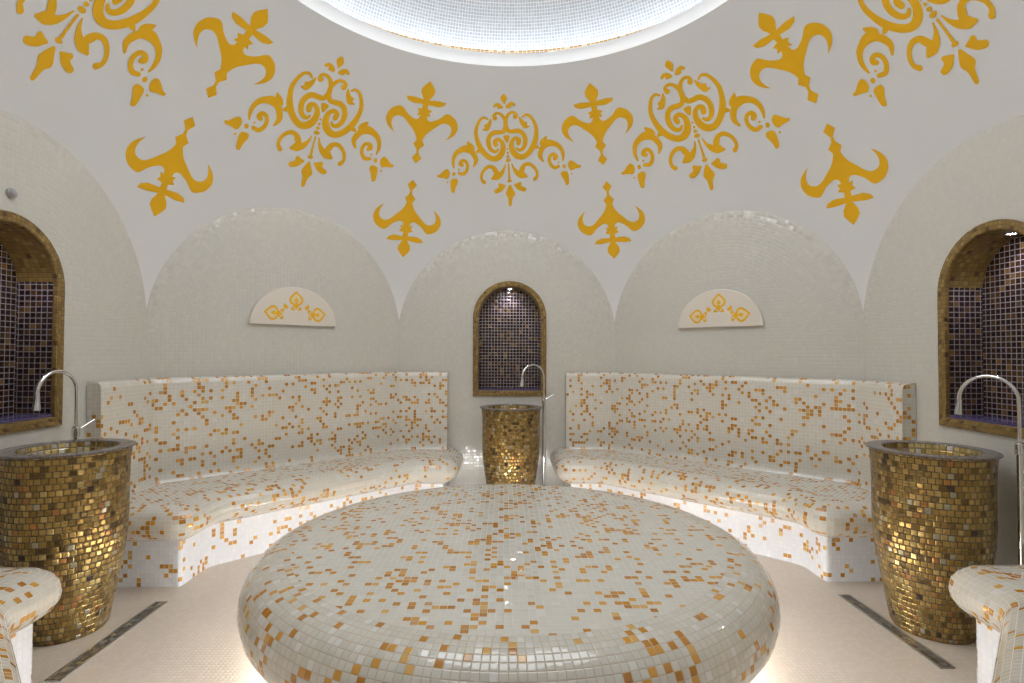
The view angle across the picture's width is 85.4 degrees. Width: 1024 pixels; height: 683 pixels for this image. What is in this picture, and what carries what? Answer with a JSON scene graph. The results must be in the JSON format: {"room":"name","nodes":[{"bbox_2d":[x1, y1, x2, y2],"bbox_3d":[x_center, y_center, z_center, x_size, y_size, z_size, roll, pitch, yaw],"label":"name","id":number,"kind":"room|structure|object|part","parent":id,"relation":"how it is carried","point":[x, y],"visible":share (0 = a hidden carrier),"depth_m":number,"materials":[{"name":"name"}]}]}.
{"room":"spa","nodes":[
{"label":"spa","id":0,"kind":"room"},
{"bbox_2d":[0,110,145,566],"bbox_3d":[-2.439,0.142,2.711,0.001,2.496,2.013,0,-1,-1],"label":"wall","id":1,"kind":"structure","parent":0,"point":[105,318],"depth_m":3.13,"materials":[{"name":"beige tile"}]},
{"bbox_2d":[6,188,17,198],"bbox_3d":[-2.422,-0.720,2.695,0.028,0.052,0.052,0,-1,-1],"label":"wall sensor","id":2,"kind":"object","parent":1,"relation":"attached to","point":[11,193],"visible":1,"depth_m":2.68,"materials":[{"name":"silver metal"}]},
{"bbox_2d":[0,210,64,434],"bbox_3d":[-2.530,-0.092,2.670,0.216,1.073,0.684,0,-1,-1],"label":"arched niche","id":3,"kind":"object","parent":1,"relation":"attached to","point":[32,281],"visible":1,"depth_m":2.95,"materials":[{"name":"tile"}]},
{"bbox_2d":[0,415,51,423],"bbox_3d":[-2.537,0.387,2.659,0.195,0.010,0.580,0,-1,-1],"label":"shelf","id":4,"kind":"object","parent":3,"relation":"attached to","point":[4,419],"depth_m":2.82,"materials":[{"name":"purple tile"}]},
{"bbox_2d":[145,207,398,377],"bbox_3d":[-1.754,0.182,4.439,0.001,2.496,2.013,-1,-2,44],"label":"wall","id":5,"kind":"structure","parent":0,"point":[201,301],"depth_m":4.29,"materials":[{"name":"beige tile"}]},
{"bbox_2d":[248,287,335,326],"bbox_3d":[-1.738,-0.283,4.443,0.030,0.302,0.704,-1,-2,44],"label":"round plaque","id":6,"kind":"object","parent":5,"relation":"attached to","point":[287,305],"visible":1,"depth_m":4.41,"materials":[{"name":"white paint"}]},
{"bbox_2d":[32,553,976,682],"bbox_3d":[0.001,1.377,1.721,6.400,0.001,8.400,0,-1,-1],"label":"floor","id":7,"kind":"structure","parent":0,"point":[194,637],"depth_m":2.55,"materials":[{"name":"beige tile"}]},
{"bbox_2d":[0,567,61,682],"bbox_3d":[-1.415,0.760,1.288,2.867,1.206,0.825,-1,-2,44],"label":"bench","id":8,"kind":"object","parent":7,"relation":"on","point":[27,594],"visible":1,"depth_m":2.09,"materials":[{"name":"white tile"}]},
{"bbox_2d":[31,370,94,439],"bbox_3d":[-2.352,0.771,2.897,0.068,1.248,0.339,0,-1,5],"label":"gooseneck faucet","id":9,"kind":"object","parent":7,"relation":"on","point":[75,430],"visible":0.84,"depth_m":2.96,"materials":[{"name":"silver metal"}]},
{"bbox_3d":[-2.355,0.305,2.868,0.038,0.318,0.260,0,-1,5],"label":"spout","id":10,"kind":"part","parent":9,"relation":"part of","materials":[{"name":"silver metal"}]},
{"bbox_3d":[-2.324,0.454,3.026,0.017,0.057,0.095,0,-1,25],"label":"lever","id":11,"kind":"part","parent":9,"relation":"part of","materials":[{"name":"silver metal"}]},
{"bbox_2d":[0,438,136,646],"bbox_3d":[-2.162,0.952,2.697,0.546,0.878,0.546,1,-2,-43],"label":"basin","id":12,"kind":"object","parent":7,"relation":"on","point":[65,504],"visible":0.9,"depth_m":2.53,"materials":[{"name":"gold metal"}]},
{"bbox_3d":[-2.161,0.605,2.705,0.404,0.178,0.404,1,-2,-43],"label":"bowl","id":13,"kind":"part","parent":12,"relation":"part of","materials":[{"name":"metal"}]},
{"bbox_2d":[45,601,167,681],"bbox_3d":[-1.875,1.388,2.617,0.064,0.006,0.720,0,-1,-1],"label":"drain","id":14,"kind":"object","parent":7,"relation":"on","point":[62,673],"visible":1,"depth_m":2.54,"materials":[{"name":"metal"}]},
{"bbox_2d":[86,371,462,586],"bbox_3d":[-1.461,0.839,4.116,0.882,1.171,2.899,-1,-2,43],"label":"bench","id":15,"kind":"object","parent":7,"relation":"on","point":[223,468],"visible":0.94,"depth_m":3.94,"materials":[{"name":"white tile"}]},
{"bbox_3d":[-1.617,0.609,4.262,0.460,0.706,2.704,-1,-2,43],"label":"backrest","id":16,"kind":"part","parent":15,"relation":"part of","materials":[{"name":"beige tile"}]},
{"bbox_3d":[-1.450,1.060,4.100,0.881,0.212,2.898,-1,-2,44],"label":"seat","id":17,"kind":"part","parent":15,"relation":"part of","materials":[{"name":"beige tile"}]},
{"bbox_2d":[237,484,780,682],"bbox_3d":[-0.013,1.171,2.726,2.400,0.457,2.400,0,-1,-1],"label":"platform","id":18,"kind":"object","parent":7,"relation":"on","point":[480,583],"visible":1,"depth_m":2.06,"materials":[{"name":"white tile"}]},
{"bbox_2d":[480,404,541,483],"bbox_3d":[-0.010,1.006,4.820,0.546,0.878,0.546,0,-1,-1],"label":"basin","id":19,"kind":"object","parent":7,"relation":"on","point":[510,432],"visible":0.89,"depth_m":4.61,"materials":[{"name":"gold metal"}]},
{"bbox_3d":[-0.009,0.659,4.828,0.404,0.178,0.404,0,-1,-1],"label":"bowl","id":20,"kind":"part","parent":19,"relation":"part of","materials":[{"name":"metal"}]},
{"bbox_2d":[520,364,553,484],"bbox_3d":[0.217,0.826,4.997,0.339,1.248,0.068,1,-1,-30],"label":"gooseneck faucet","id":21,"kind":"object","parent":7,"relation":"on","point":[538,366],"visible":0.88,"depth_m":5.03,"materials":[{"name":"silver metal"}]},
{"bbox_3d":[0.183,0.360,4.989,0.260,0.318,0.038,1,-1,-30],"label":"spout","id":22,"kind":"part","parent":21,"relation":"part of","materials":[{"name":"silver metal"}]},
{"bbox_2d":[550,372,915,581],"bbox_3d":[1.382,0.850,4.171,2.867,1.171,0.850,-1,-2,44],"label":"bench","id":23,"kind":"object","parent":7,"relation":"on","point":[781,465],"visible":0.94,"depth_m":4.03,"materials":[{"name":"white tile"}]},
{"bbox_3d":[1.382,1.072,4.166,2.867,0.212,0.850,-1,-2,44],"label":"seat","id":24,"kind":"part","parent":23,"relation":"part of","materials":[{"name":"beige tile"}]},
{"bbox_3d":[1.535,0.622,4.324,2.672,0.706,0.432,-1,-2,44],"label":"backrest","id":25,"kind":"part","parent":23,"relation":"part of","materials":[{"name":"beige tile"}]},
{"bbox_2d":[839,594,954,668],"bbox_3d":[1.856,1.403,2.729,0.064,0.006,0.720,0,-1,-1],"label":"drain","id":26,"kind":"object","parent":7,"relation":"on","point":[911,642],"visible":1,"depth_m":2.66,"materials":[{"name":"silver metal"}]},
{"bbox_2d":[865,440,1003,644],"bbox_3d":[2.072,0.968,2.742,0.546,0.878,0.546,0,-1,26],"label":"basin","id":27,"kind":"object","parent":7,"relation":"on","point":[934,505],"visible":0.98,"depth_m":2.57,"materials":[{"name":"gold metal"}]},
{"bbox_3d":[2.074,0.621,2.750,0.404,0.178,0.404,0,-1,26],"label":"bowl","id":28,"kind":"part","parent":27,"relation":"part of","materials":[{"name":"metal"}]},
{"bbox_2d":[948,565,1023,682],"bbox_3d":[1.435,0.771,1.331,0.825,1.206,2.867,-1,-2,44],"label":"bench","id":29,"kind":"object","parent":7,"relation":"on","point":[993,595],"visible":1,"depth_m":2.11,"materials":[{"name":"white tile"}]},
{"bbox_2d":[954,374,1023,564],"bbox_3d":[2.280,0.780,2.601,0.068,1.248,0.339,1,-1,-30],"label":"gooseneck faucet","id":30,"kind":"object","parent":7,"relation":"on","point":[1018,446],"visible":0.88,"depth_m":2.53,"materials":[{"name":"silver metal"}]},
{"bbox_3d":[2.263,0.316,2.646,0.038,0.318,0.260,1,-1,-30],"label":"spout","id":31,"kind":"part","parent":30,"relation":"part of","materials":[{"name":"silver metal"}]},
{"bbox_2d":[399,230,614,485],"bbox_3d":[-0.047,0.204,5.177,2.013,2.496,0.001,0,-1,-1],"label":"wall","id":32,"kind":"structure","parent":0,"point":[436,319],"depth_m":5.19,"materials":[{"name":"beige tile"}]},
{"bbox_2d":[473,281,545,395],"bbox_3d":[-0.023,-0.027,5.275,0.684,1.073,0.216,0,-1,-1],"label":"arched niche","id":33,"kind":"object","parent":32,"relation":"attached to","point":[509,326],"visible":1,"depth_m":5.38,"materials":[{"name":"tile"}]},
{"bbox_2d":[478,388,540,389],"bbox_3d":[-0.025,0.453,5.270,0.580,0.010,0.195,0,-1,-1],"label":"shelf","id":34,"kind":"object","parent":33,"relation":"attached to","point":[478,388],"depth_m":5.20,"materials":[{"name":"purple tile"}]},
{"bbox_2d":[0,0,1023,322],"bbox_3d":[-0.005,-1.180,2.777,4.867,2.035,4.867,0,-1,-1],"label":"ceiling","id":35,"kind":"structure","parent":0,"point":[928,113],"depth_m":3.87,"materials":[{"name":"paint"}]},
{"bbox_2d":[17,0,165,105],"bbox_3d":[-2.046,-1.673,2.734,0.596,0.794,1.274,0,-1,12],"label":"decorative ornament","id":36,"kind":"object","parent":35,"relation":"attached to","point":[45,60],"visible":1,"depth_m":2.88,"materials":[{"name":"gold paint"}]},
{"bbox_2d":[126,117,212,215],"bbox_3d":[-2.230,-1.144,3.646,0.275,0.636,0.565,-1,-2,43],"label":"ornament","id":37,"kind":"object","parent":35,"relation":"attached to","point":[172,161],"visible":1,"depth_m":3.64,"materials":[{"name":"gold paint"}]},
{"bbox_2d":[193,9,274,97],"bbox_3d":[-1.760,-1.841,3.555,0.519,0.502,0.381,1,-2,-36],"label":"ornament","id":38,"kind":"object","parent":35,"relation":"attached to","point":[233,56],"visible":1,"depth_m":3.55,"materials":[{"name":"gold paint"}]},
{"bbox_2d":[224,57,393,186],"bbox_3d":[-1.438,-1.644,4.235,0.617,0.811,1.301,-1,-1,31],"label":"decorative ornament","id":39,"kind":"object","parent":35,"relation":"attached to","point":[276,102],"visible":1,"depth_m":4.21,"materials":[{"name":"gold paint"}]},
{"bbox_2d":[373,180,440,256],"bbox_3d":[-0.936,-1.094,4.984,0.564,0.638,0.274,0,-1,0],"label":"ornament","id":40,"kind":"object","parent":35,"relation":"attached to","point":[407,215],"visible":1,"depth_m":5.00,"materials":[{"name":"gold paint"}]},
{"bbox_2d":[386,81,457,162],"bbox_3d":[-0.738,-1.795,4.580,0.514,0.508,0.385,0,-1,11],"label":"ornament","id":41,"kind":"object","parent":35,"relation":"attached to","point":[421,126],"visible":1,"depth_m":4.56,"materials":[{"name":"gold paint"}]},
{"bbox_2d":[437,94,580,205],"bbox_3d":[-0.016,-1.633,4.827,1.229,0.762,0.578,0,-1,-12],"label":"decorative ornament","id":42,"kind":"object","parent":35,"relation":"attached to","point":[469,148],"visible":1,"depth_m":4.85,"materials":[{"name":"gold paint"}]},
{"bbox_2d":[298,0,726,65],"bbox_3d":[-0.002,-2.282,2.801,3.600,0.170,3.600,0,-1,-1],"label":"trim","id":43,"kind":"structure","parent":35,"relation":"attached to","point":[321,7],"depth_m":4.14,"materials":[{"name":"white"}]},
{"bbox_2d":[562,83,632,164],"bbox_3d":[0.702,-1.786,4.595,0.516,0.509,0.385,0,-1,-11],"label":"ornament","id":44,"kind":"object","parent":35,"relation":"attached to","point":[597,128],"visible":1,"depth_m":4.58,"materials":[{"name":"gold paint"}]},
{"bbox_2d":[578,181,644,258],"bbox_3d":[0.888,-1.083,5.000,0.564,0.639,0.277,0,-1,-1],"label":"ornament","id":45,"kind":"object","parent":35,"relation":"attached to","point":[610,216],"visible":1,"depth_m":5.02,"materials":[{"name":"orange paint"}]},
{"bbox_2d":[621,60,789,189],"bbox_3d":[1.398,-1.639,4.258,1.330,0.826,0.628,-1,-1,31],"label":"decorative ornament","id":46,"kind":"object","parent":35,"relation":"attached to","point":[735,102],"visible":1,"depth_m":4.26,"materials":[{"name":"gold paint"}]},
{"bbox_2d":[750,13,831,102],"bbox_3d":[1.770,-1.812,3.556,0.518,0.506,0.381,-1,-2,35],"label":"ornament","id":47,"kind":"object","parent":35,"relation":"attached to","point":[792,60],"visible":1,"depth_m":3.55,"materials":[{"name":"orange paint"}]},
{"bbox_2d":[801,124,887,224],"bbox_3d":[2.202,-1.111,3.706,0.274,0.638,0.564,0,-1,0],"label":"ornament","id":48,"kind":"object","parent":35,"relation":"attached to","point":[841,169],"visible":1,"depth_m":3.71,"materials":[{"name":"orange paint"}]},
{"bbox_2d":[853,0,994,105],"bbox_3d":[2.035,-1.671,2.768,0.585,0.764,1.230,0,-1,-13],"label":"decorative ornament","id":49,"kind":"object","parent":35,"relation":"attached to","point":[967,62],"visible":1,"depth_m":2.90,"materials":[{"name":"gold paint"}]},
{"bbox_2d":[323,0,702,53],"bbox_3d":[0.001,-2.880,2.814,3.580,1.035,3.580,0,-1,-1],"label":"ceiling","id":50,"kind":"structure","parent":0,"point":[488,26],"depth_m":4.39,"materials":[{"name":"tile"}]},
{"bbox_2d":[614,210,863,379],"bbox_3d":[1.682,0.195,4.492,2.013,2.496,0.001,-1,-2,44],"label":"wall","id":51,"kind":"structure","parent":0,"point":[810,305],"depth_m":4.35,"materials":[{"name":"beige tile"}]},
{"bbox_2d":[678,289,763,327],"bbox_3d":[1.673,-0.271,4.491,0.704,0.302,0.030,-1,-2,44],"label":"round plaque","id":52,"kind":"object","parent":51,"relation":"attached to","point":[719,307],"visible":1,"depth_m":4.46,"materials":[{"name":"beige paint"}]},
{"bbox_2d":[863,115,1023,564],"bbox_3d":[2.420,0.160,2.785,0.001,2.496,2.013,0,-1,-1],"label":"wall","id":53,"kind":"structure","parent":0,"point":[979,181],"depth_m":3.17,"materials":[{"name":"beige tile"}]},
{"bbox_2d":[937,219,1023,438],"bbox_3d":[2.513,-0.072,2.792,0.216,1.073,0.684,0,-1,-1],"label":"arched niche","id":54,"kind":"object","parent":53,"relation":"attached to","point":[980,291],"visible":0.99,"depth_m":3.03,"materials":[{"name":"tile"}]},
{"bbox_2d":[949,415,1023,427],"bbox_3d":[2.517,0.407,2.781,0.195,0.010,0.580,0,-1,-1],"label":"shelf","id":55,"kind":"object","parent":54,"relation":"attached to","point":[992,421],"depth_m":2.89,"materials":[{"name":"purple tile"}]},
{"bbox_2d":[1004,230,1018,234],"bbox_3d":[2.522,-0.549,2.802,0.060,0.016,0.060,0,-1,-1],"label":"spotlight","id":56,"kind":"object","parent":54,"relation":"attached to","point":[1009,232],"visible":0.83,"depth_m":2.79,"materials":[{"name":"silver metal"}]}
]}

